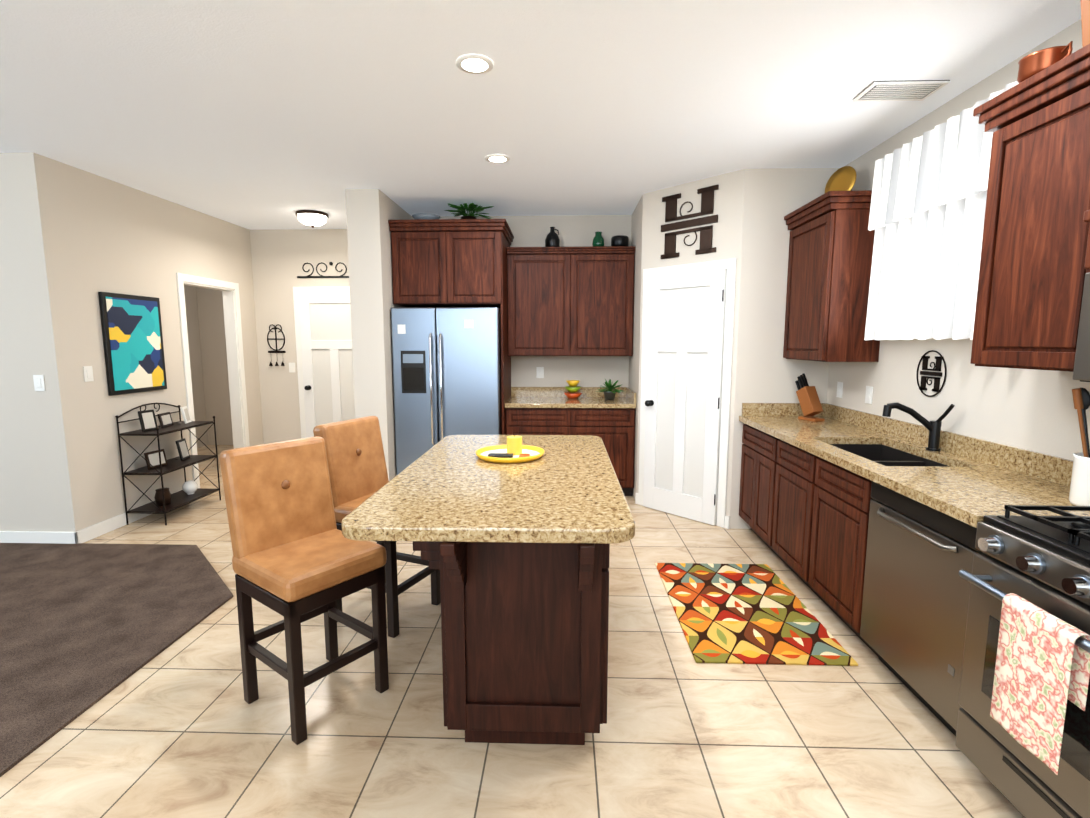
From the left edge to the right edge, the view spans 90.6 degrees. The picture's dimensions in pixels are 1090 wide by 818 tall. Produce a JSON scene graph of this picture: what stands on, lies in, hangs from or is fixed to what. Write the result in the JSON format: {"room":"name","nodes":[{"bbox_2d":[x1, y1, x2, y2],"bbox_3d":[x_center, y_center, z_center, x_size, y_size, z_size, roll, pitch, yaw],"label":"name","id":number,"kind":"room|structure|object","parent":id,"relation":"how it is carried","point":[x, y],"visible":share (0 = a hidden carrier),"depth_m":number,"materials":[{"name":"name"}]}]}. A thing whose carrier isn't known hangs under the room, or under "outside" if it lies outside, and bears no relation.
{"room":"kitchen","nodes":[
{"label":"kitchen","id":0,"kind":"room"},
{"bbox_2d":[0,153,59,531],"bbox_3d":[-6.181,-0.381,3.939,5.260,2.740,0.120,0,7,2],"label":"wall","id":1,"kind":"structure","parent":0,"point":[27,496],"depth_m":3.83,"materials":[{"name":"beige paint"}]},
{"bbox_2d":[33,375,45,390],"bbox_3d":[-3.574,-0.184,3.809,0.075,0.115,0.010,0,7,2],"label":"light switch","id":2,"kind":"object","parent":1,"relation":"attached to","point":[39,383],"visible":1,"depth_m":3.81,"materials":[{"name":"white plastic"}]},
{"bbox_2d":[0,531,80,543],"bbox_3d":[-6.056,0.937,4.031,5.274,0.100,0.014,0,7,2],"label":"baseboard","id":3,"kind":"structure","parent":1,"relation":"attached to","point":[5,536],"depth_m":3.95,"materials":[{"name":"white wood"}]},
{"bbox_2d":[0,543,232,776],"bbox_3d":[-5.390,1.399,0.678,6.970,0.014,6.725,0,7,2],"label":"floor carpet","id":4,"kind":"object","parent":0,"point":[84,627],"visible":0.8,"depth_m":2.88,"materials":[{"name":"carpet"}]},
{"bbox_2d":[16,152,263,531],"bbox_3d":[-3.452,-0.519,5.040,0.120,2.740,2.520,0,7,2],"label":"wall","id":5,"kind":"structure","parent":0,"point":[89,236],"depth_m":4.17,"materials":[{"name":"beige paint"}]},
{"bbox_2d":[83,366,93,381],"bbox_3d":[-3.420,-0.263,4.042,0.010,0.115,0.075,0,7,2],"label":"light switch","id":6,"kind":"object","parent":5,"relation":"attached to","point":[88,373],"visible":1,"depth_m":4.04,"materials":[{"name":"white plastic"}]},
{"bbox_2d":[79,512,155,542],"bbox_3d":[-3.406,0.868,4.589,0.014,0.100,1.254,0,7,2],"label":"baseboard","id":7,"kind":"structure","parent":5,"relation":"attached to","point":[97,530],"depth_m":4.21,"materials":[{"name":"white wood"}]},
{"bbox_2d":[98,292,166,395],"bbox_3d":[-3.395,-0.538,4.471,0.030,0.800,0.600,0,7,2],"label":"picture","id":8,"kind":"object","parent":5,"relation":"attached to","point":[131,325],"visible":0.96,"depth_m":4.42,"materials":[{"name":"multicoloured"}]},
{"bbox_2d":[176,273,249,487],"bbox_3d":[-3.428,-0.265,5.555,0.136,2.110,0.940,0,7,2],"label":"trim","id":9,"kind":"structure","parent":5,"relation":"attached to","point":[233,336],"depth_m":5.86,"materials":[{"name":"white wood"}]},
{"bbox_2d":[184,285,207,447],"bbox_3d":[-4.981,-0.638,5.994,0.120,2.740,4.100,0,7,2],"label":"wall","id":10,"kind":"structure","parent":0,"point":[191,306],"depth_m":7.53,"materials":[{"name":"beige paint"}]},
{"bbox_2d":[196,287,232,444],"bbox_3d":[-4.144,-0.846,7.664,1.440,2.740,0.120,0,7,2],"label":"wall","id":11,"kind":"structure","parent":0,"point":[213,350],"depth_m":7.65,"materials":[{"name":"beige paint"}]},
{"bbox_2d":[250,229,349,443],"bbox_3d":[-2.539,-0.678,6.320,1.860,2.740,0.120,0,7,2],"label":"wall","id":12,"kind":"structure","parent":0,"point":[281,257],"depth_m":6.20,"materials":[{"name":"beige paint"}]},
{"bbox_2d":[267,324,285,365],"bbox_3d":[-3.121,-0.739,6.250,0.210,0.478,0.043,0,7,2],"label":"ornament","id":13,"kind":"object","parent":12,"relation":"attached to","point":[276,350],"visible":0.96,"depth_m":6.26,"materials":[{"name":"black metal"}]},
{"bbox_2d":[289,363,295,372],"bbox_3d":[-2.950,-0.483,6.292,0.075,0.115,0.010,0,7,2],"label":"light switch","id":14,"kind":"object","parent":12,"relation":"attached to","point":[292,369],"visible":1,"depth_m":6.29,"materials":[{"name":"white plastic"}]},
{"bbox_2d":[293,286,349,438],"bbox_3d":[-2.431,-0.354,6.287,0.908,2.104,0.017,0,7,2],"label":"door frame","id":15,"kind":"structure","parent":12,"relation":"attached to","point":[339,289],"depth_m":6.22,"materials":[{"name":"white wood"}]},
{"bbox_2d":[297,262,348,277],"bbox_3d":[-2.431,-1.582,6.135,0.800,0.180,0.040,0,7,2],"label":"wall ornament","id":16,"kind":"object","parent":12,"relation":"attached to","point":[322,276],"visible":0.81,"depth_m":6.14,"materials":[{"name":"black metal"}]},
{"bbox_2d":[298,293,354,437],"bbox_3d":[-2.433,-0.314,6.242,0.760,2.024,0.116,0,7,2],"label":"hall door","id":17,"kind":"structure","parent":12,"relation":"in","point":[326,348],"depth_m":6.24,"materials":[{"name":"white wood"}]},
{"bbox_2d":[345,189,411,480],"bbox_3d":[-1.505,-0.541,5.224,0.280,2.740,1.140,0,7,2],"label":"wall","id":18,"kind":"structure","parent":0,"point":[370,213],"depth_m":4.64,"materials":[{"name":"beige paint"}]},
{"bbox_2d":[0,445,1024,817],"bbox_3d":[-3.222,1.206,2.686,11.270,0.100,11.000,0,7,2],"label":"floor","id":19,"kind":"structure","parent":0,"point":[180,729],"depth_m":2.04,"materials":[{"name":"beige tile"}]},
{"bbox_2d":[115,402,220,524],"bbox_3d":[-3.228,0.426,4.676,0.342,0.956,0.722,0,7,2],"label":"rack","id":20,"kind":"object","parent":19,"relation":"on","point":[180,498],"visible":0.88,"depth_m":4.54,"materials":[{"name":"black metal"}]},
{"bbox_2d":[138,410,157,431],"bbox_3d":[-3.278,0.095,4.432,0.082,0.169,0.130,2,7,14],"label":"photo frame","id":21,"kind":"object","parent":20,"relation":"on","point":[147,420],"visible":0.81,"depth_m":4.42,"materials":[{"name":"black"}]},
{"bbox_2d":[144,449,167,469],"bbox_3d":[-3.281,0.420,4.528,0.095,0.140,0.183,0,7,2],"label":"photo frame","id":22,"kind":"object","parent":20,"relation":"on","point":[152,458],"visible":0.94,"depth_m":4.51,"materials":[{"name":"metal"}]},
{"bbox_2d":[154,488,170,505],"bbox_3d":[-3.233,0.742,4.565,0.120,0.130,0.120,0,7,2],"label":"vase","id":23,"kind":"object","parent":20,"relation":"on","point":[158,497],"visible":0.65,"depth_m":4.53,"materials":[{"name":"brown ceramic"}]},
{"bbox_2d":[157,412,172,427],"bbox_3d":[-3.287,0.093,4.645,0.094,0.120,0.162,0,7,2],"label":"photo frame","id":24,"kind":"object","parent":20,"relation":"on","point":[165,419],"visible":0.98,"depth_m":4.63,"materials":[{"name":"white paper"}]},
{"bbox_2d":[175,438,189,460],"bbox_3d":[-3.266,0.362,4.835,0.082,0.179,0.140,-1,7,-8],"label":"photo frame","id":25,"kind":"object","parent":20,"relation":"on","point":[182,448],"visible":0.98,"depth_m":4.82,"materials":[{"name":"black"}]},
{"bbox_2d":[179,406,191,423],"bbox_3d":[-3.248,0.051,4.859,0.096,0.150,0.115,0,7,2],"label":"photo frame","id":26,"kind":"object","parent":20,"relation":"on","point":[186,414],"visible":1,"depth_m":4.84,"materials":[{"name":"white plastic"}]},
{"bbox_2d":[182,480,197,494],"bbox_3d":[-3.212,0.706,4.882,0.120,0.122,0.120,0,7,2],"label":"orb","id":27,"kind":"object","parent":20,"relation":"on","point":[189,487],"visible":1,"depth_m":4.84,"materials":[{"name":"white ceramic"}]},
{"bbox_2d":[219,436,388,744],"bbox_3d":[-0.977,0.681,2.226,0.505,1.057,0.434,5,9,37],"label":"bar stool","id":28,"kind":"object","parent":19,"relation":"on","point":[298,558],"visible":0.98,"depth_m":2.17,"materials":[{"name":"orange leather"}]},
{"bbox_2d":[313,416,440,637],"bbox_3d":[-0.886,0.594,2.923,0.505,1.057,0.434,3,8,24],"label":"bar stool","id":29,"kind":"object","parent":19,"relation":"on","point":[358,474],"visible":0.44,"depth_m":2.87,"materials":[{"name":"brown leather"}]},
{"bbox_2d":[391,307,501,475],"bbox_3d":[-0.876,-0.059,5.230,0.956,1.780,0.866,0,7,2],"label":"refrigerator","id":30,"kind":"object","parent":19,"relation":"on","point":[446,371],"visible":0.67,"depth_m":4.82,"materials":[{"name":"grey metal"}]},
{"bbox_2d":[351,539,621,744],"bbox_3d":[-0.154,0.748,2.452,0.789,0.868,1.548,0,7,2],"label":"kitchen island","id":31,"kind":"object","parent":19,"relation":"on","point":[516,555],"depth_m":1.89,"materials":[{"name":"brown wood"}]},
{"bbox_2d":[342,435,634,541],"bbox_3d":[-0.158,0.283,2.473,0.940,0.046,1.670,0,7,2],"label":"island countertop","id":32,"kind":"structure","parent":31,"relation":"on","point":[574,490],"depth_m":1.97,"materials":[{"name":"beige stone"}]},
{"bbox_2d":[476,435,543,462],"bbox_3d":[-0.172,0.183,2.658,0.340,0.105,0.340,0,7,2],"label":"tray","id":33,"kind":"object","parent":32,"relation":"on","point":[514,450],"visible":1,"depth_m":2.64,"materials":[{"name":"yellow ceramic"}]},
{"bbox_2d":[505,408,634,495],"bbox_3d":[0.246,0.381,5.392,1.216,0.868,0.636,0,7,2],"label":"base cabinet","id":34,"kind":"object","parent":19,"relation":"on","point":[613,429],"visible":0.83,"depth_m":5.05,"materials":[{"name":"brown wood"}]},
{"bbox_2d":[505,387,635,407],"bbox_3d":[0.244,-0.119,5.315,1.218,0.141,0.664,0,7,2],"label":"kitchen run rear top","id":35,"kind":"object","parent":34,"relation":"on","point":[542,397],"visible":0.94,"depth_m":5.36,"materials":[{"name":"stone"}]},
{"bbox_2d":[564,380,581,398],"bbox_3d":[0.282,-0.196,5.439,0.190,0.179,0.190,0,7,2],"label":"stacked bowls","id":36,"kind":"object","parent":35,"relation":"on","point":[572,388],"visible":1,"depth_m":5.39,"materials":[{"name":"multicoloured ceramic"}]},
{"bbox_2d":[595,379,624,399],"bbox_3d":[0.640,-0.198,5.314,0.285,0.214,0.343,0,7,2],"label":"potted plant","id":37,"kind":"object","parent":35,"relation":"on","point":[609,393],"visible":1,"depth_m":5.27,"materials":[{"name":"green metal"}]},
{"bbox_2d":[655,563,857,665],"bbox_3d":[1.088,1.105,3.043,0.740,0.011,1.120,0,7,2],"label":"kitchen rug","id":38,"kind":"object","parent":19,"relation":"on","point":[746,613],"visible":0.98,"depth_m":2.88,"materials":[{"name":"multicoloured fabric"}]},
{"bbox_2d":[739,424,878,656],"bbox_3d":[1.821,0.635,3.356,0.636,0.868,1.766,0,7,2],"label":"base cabinet","id":39,"kind":"object","parent":19,"relation":"on","point":[803,515],"visible":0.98,"depth_m":3.03,"materials":[{"name":"brown wood"}]},
{"bbox_2d":[739,403,1089,527],"bbox_3d":[1.796,0.263,2.977,0.664,0.320,2.428,0,7,2],"label":"kitchen run right top","id":40,"kind":"object","parent":39,"relation":"on","point":[971,481],"visible":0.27,"depth_m":2.52,"materials":[{"name":"stone"}]},
{"bbox_2d":[795,373,824,421],"bbox_3d":[1.931,-0.088,3.949,0.090,0.334,0.233,-2,7,-18],"label":"knife block","id":41,"kind":"object","parent":40,"relation":"on","point":[809,400],"visible":1,"depth_m":3.92,"materials":[{"name":"brown wood"}]},
{"bbox_2d":[882,402,954,450],"bbox_3d":[1.940,0.093,2.819,0.285,0.254,0.148,0,7,2],"label":"faucet","id":42,"kind":"object","parent":40,"relation":"on","point":[933,428],"visible":0.96,"depth_m":2.83,"materials":[{"name":"black metal"}]},
{"bbox_2d":[1069,387,1089,505],"bbox_3d":[1.928,0.135,1.857,0.211,0.409,0.208,0,7,2],"label":"utensil crock","id":43,"kind":"object","parent":40,"relation":"on","point":[1079,493],"visible":0.98,"depth_m":1.87,"materials":[{"name":"white ceramic"}]},
{"bbox_2d":[860,481,981,735],"bbox_3d":[1.759,0.786,2.151,0.677,0.866,0.655,0,7,2],"label":"dishwasher","id":44,"kind":"object","parent":19,"relation":"on","point":[916,589],"visible":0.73,"depth_m":2.10,"materials":[{"name":"grey metal"}]},
{"bbox_2d":[955,505,1089,817],"bbox_3d":[1.700,0.829,1.439,0.744,0.958,0.760,0,7,2],"label":"range","id":45,"kind":"object","parent":19,"relation":"on","point":[1042,562],"visible":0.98,"depth_m":1.61,"materials":[{"name":"grey metal"}]},
{"bbox_2d":[990,593,1089,774],"bbox_3d":[1.341,0.736,1.470,0.055,0.385,0.220,0,7,2],"label":"towel","id":46,"kind":"object","parent":45,"relation":"hanging from","point":[1042,672],"visible":1,"depth_m":1.44,"materials":[{"name":"fabric"}]},
{"bbox_2d":[412,215,631,386],"bbox_3d":[0.436,-0.595,5.656,3.570,2.740,0.140,0,7,2],"label":"wall","id":47,"kind":"structure","parent":0,"point":[574,231],"depth_m":5.58,"materials":[{"name":"beige paint"}]},
{"bbox_2d":[388,219,513,434],"bbox_3d":[-0.844,-0.444,5.250,1.032,2.540,0.785,0,7,2],"label":"upper cabinet","id":48,"kind":"object","parent":47,"relation":"attached to","point":[436,263],"visible":0.98,"depth_m":4.80,"materials":[{"name":"brown wood"}]},
{"bbox_2d":[412,213,440,219],"bbox_3d":[-1.097,-1.735,4.990,0.260,0.085,0.260,0,7,2],"label":"decorative bowl","id":49,"kind":"object","parent":48,"relation":"on","point":[423,216],"visible":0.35,"depth_m":4.89,"materials":[{"name":"grey ceramic"}]},
{"bbox_2d":[444,203,493,218],"bbox_3d":[-0.706,-1.834,5.054,0.469,0.266,0.509,0,7,2],"label":"fern plant","id":50,"kind":"object","parent":48,"relation":"on","point":[461,208],"visible":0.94,"depth_m":4.99,"materials":[{"name":"green plant"}]},
{"bbox_2d":[536,367,543,377],"bbox_3d":[-0.051,-0.380,5.623,0.075,0.115,0.009,0,7,2],"label":"electrical outlet","id":51,"kind":"object","parent":47,"relation":"attached to","point":[539,372],"visible":1,"depth_m":5.62,"materials":[{"name":"white plastic"}]},
{"bbox_2d":[507,246,635,355],"bbox_3d":[0.250,-1.045,5.340,1.216,1.030,0.385,0,7,2],"label":"upper cabinet","id":52,"kind":"object","parent":47,"relation":"attached to","point":[570,301],"visible":1,"depth_m":5.18,"materials":[{"name":"brown wood"}]},
{"bbox_2d":[545,227,559,246],"bbox_3d":[0.073,-1.670,5.292,0.144,0.220,0.144,0,7,2],"label":"jug","id":53,"kind":"object","parent":52,"relation":"on","point":[552,239],"visible":0.81,"depth_m":5.24,"materials":[{"name":"black ceramic"}]},
{"bbox_2d":[592,232,603,245],"bbox_3d":[0.523,-1.643,5.280,0.120,0.170,0.120,0,7,2],"label":"vase","id":54,"kind":"object","parent":52,"relation":"on","point":[598,239],"visible":0.81,"depth_m":5.24,"materials":[{"name":"green ceramic"}]},
{"bbox_2d":[611,235,628,245],"bbox_3d":[0.733,-1.620,5.276,0.170,0.125,0.170,0,7,2],"label":"pot","id":55,"kind":"object","parent":52,"relation":"on","point":[620,240],"visible":0.65,"depth_m":5.20,"materials":[{"name":"black ceramic"}]},
{"bbox_2d":[0,0,1080,229],"bbox_3d":[-3.222,-1.612,2.335,11.270,0.100,11.000,0,7,2],"label":"ceiling","id":56,"kind":"structure","parent":0,"point":[262,114],"depth_m":2.73,"materials":[{"name":"white paint"}]},
{"bbox_2d":[295,210,328,227],"bbox_3d":[-2.306,-1.869,5.347,0.300,0.134,0.300,0,7,2],"label":"light","id":57,"kind":"object","parent":56,"relation":"attached to","point":[312,218],"visible":1,"depth_m":5.25,"materials":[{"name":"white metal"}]},
{"bbox_2d":[456,54,492,73],"bbox_3d":[-0.321,-1.573,2.464,0.170,0.008,0.170,0,7,2],"label":"recessed light","id":58,"kind":"object","parent":56,"relation":"in","point":[475,64],"visible":1,"depth_m":2.46,"materials":[{"name":"white"}]},
{"bbox_2d":[485,154,509,162],"bbox_3d":[-0.329,-1.732,3.735,0.170,0.008,0.170,0,7,2],"label":"recessed light","id":59,"kind":"object","parent":56,"relation":"in","point":[496,158],"visible":0.98,"depth_m":3.72,"materials":[{"name":"white"}]},
{"bbox_2d":[852,80,949,101],"bbox_3d":[1.789,-1.603,2.722,0.360,0.014,0.200,0,7,2],"label":"ceiling vent","id":60,"kind":"object","parent":56,"relation":"in","point":[917,90],"visible":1,"depth_m":2.70,"materials":[{"name":"grey metal"}]},
{"bbox_2d":[628,168,839,528],"bbox_3d":[1.519,-0.494,4.841,1.350,2.740,1.430,0,7,2],"label":"wall","id":61,"kind":"structure","parent":0,"point":[752,209],"depth_m":4.12,"materials":[{"name":"beige paint"}]},
{"bbox_2d":[635,493,729,528],"bbox_3d":[1.151,0.863,4.629,0.013,0.100,0.926,-7,10,-42],"label":"baseboard","id":62,"kind":"structure","parent":61,"relation":"attached to","point":[727,520],"depth_m":4.30,"materials":[{"name":"white wood"}]},
{"bbox_2d":[643,269,726,525],"bbox_3d":[1.132,-0.096,4.498,0.545,2.024,0.539,0,7,2],"label":"pantry door","id":63,"kind":"structure","parent":61,"relation":"in","point":[685,339],"depth_m":4.46,"materials":[{"name":"white wood"}]},
{"bbox_2d":[638,258,736,527],"bbox_3d":[1.149,-0.131,4.503,0.017,2.104,0.858,-7,10,-42],"label":"door frame","id":64,"kind":"structure","parent":61,"relation":"attached to","point":[729,265],"depth_m":4.28,"materials":[{"name":"white wood"}]},
{"bbox_2d":[661,185,718,258],"bbox_3d":[1.151,-1.489,4.336,0.012,0.500,0.520,-7,10,-42],"label":"monogram sign","id":65,"kind":"object","parent":61,"relation":"attached to","point":[707,208],"visible":1,"depth_m":4.30,"materials":[{"name":"brown metal"}]},
{"bbox_2d":[827,19,1089,459],"bbox_3d":[2.190,-0.181,2.331,0.160,2.740,11.000,0,7,2],"label":"wall","id":66,"kind":"structure","parent":0,"point":[1034,410],"depth_m":2.71,"materials":[{"name":"beige paint"}]},
{"bbox_2d":[783,190,879,361],"bbox_3d":[1.957,-0.862,3.710,0.400,1.050,0.685,0,7,2],"label":"upper cabinet","id":67,"kind":"object","parent":66,"relation":"attached to","point":[831,241],"visible":0.96,"depth_m":3.46,"materials":[{"name":"brown wood"}]},
{"bbox_2d":[825,166,856,192],"bbox_3d":[2.000,-1.510,3.648,0.119,0.251,0.211,0,7,2],"label":"plate","id":68,"kind":"object","parent":67,"relation":"on","point":[843,178],"visible":0.77,"depth_m":3.64,"materials":[{"name":"gold metal"}]},
{"bbox_2d":[836,382,842,397],"bbox_3d":[2.158,-0.141,3.951,0.009,0.115,0.075,0,7,2],"label":"electrical outlet","id":69,"kind":"object","parent":66,"relation":"attached to","point":[839,389],"visible":1,"depth_m":3.94,"materials":[{"name":"white plastic"}]},
{"bbox_2d":[865,386,872,403],"bbox_3d":[2.145,-0.094,3.574,0.009,0.115,0.075,0,7,2],"label":"electrical outlet","id":70,"kind":"object","parent":66,"relation":"attached to","point":[868,394],"visible":1,"depth_m":3.56,"materials":[{"name":"white plastic"}]},
{"bbox_2d":[916,350,945,396],"bbox_3d":[2.126,-0.195,2.972,0.008,0.257,0.237,0,7,2],"label":"sign","id":71,"kind":"object","parent":66,"relation":"attached to","point":[924,379],"visible":1,"depth_m":2.96,"materials":[{"name":"black metal"}]},
{"bbox_2d":[864,81,1018,339],"bbox_3d":[2.034,-0.895,2.777,0.185,1.072,1.190,0,7,2],"label":"curtain","id":72,"kind":"object","parent":66,"relation":"hanging from","point":[928,206],"visible":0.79,"depth_m":2.79,"materials":[{"name":"white fabric"}]},
{"bbox_2d":[970,44,1089,371],"bbox_3d":[1.897,-0.654,1.923,0.400,1.020,0.573,0,7,2],"label":"upper cabinet","id":73,"kind":"object","parent":66,"relation":"attached to","point":[1032,271],"visible":0.88,"depth_m":1.91,"materials":[{"name":"brown wood"}]},
{"bbox_2d":[1017,41,1072,82],"bbox_3d":[1.770,-1.206,1.899,0.144,0.080,0.176,0,7,2],"label":"copper pot","id":74,"kind":"object","parent":73,"relation":"on","point":[1033,63],"visible":0.48,"depth_m":1.87,"materials":[{"name":"brown metal"}]},
{"bbox_2d":[1080,0,1089,47],"bbox_3d":[1.761,-1.242,1.679,0.058,0.208,0.150,-1,7,-10],"label":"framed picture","id":75,"kind":"object","parent":73,"relation":"on","point":[1085,14],"visible":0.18,"depth_m":1.74,"materials":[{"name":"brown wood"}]},
{"bbox_2d":[1073,210,1089,381],"bbox_3d":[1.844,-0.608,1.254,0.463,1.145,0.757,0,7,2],"label":"over-the-range microwave","id":76,"kind":"object","parent":66,"relation":"attached to","point":[1081,372],"visible":1,"depth_m":1.66,"materials":[{"name":"grey metal"}]}
]}

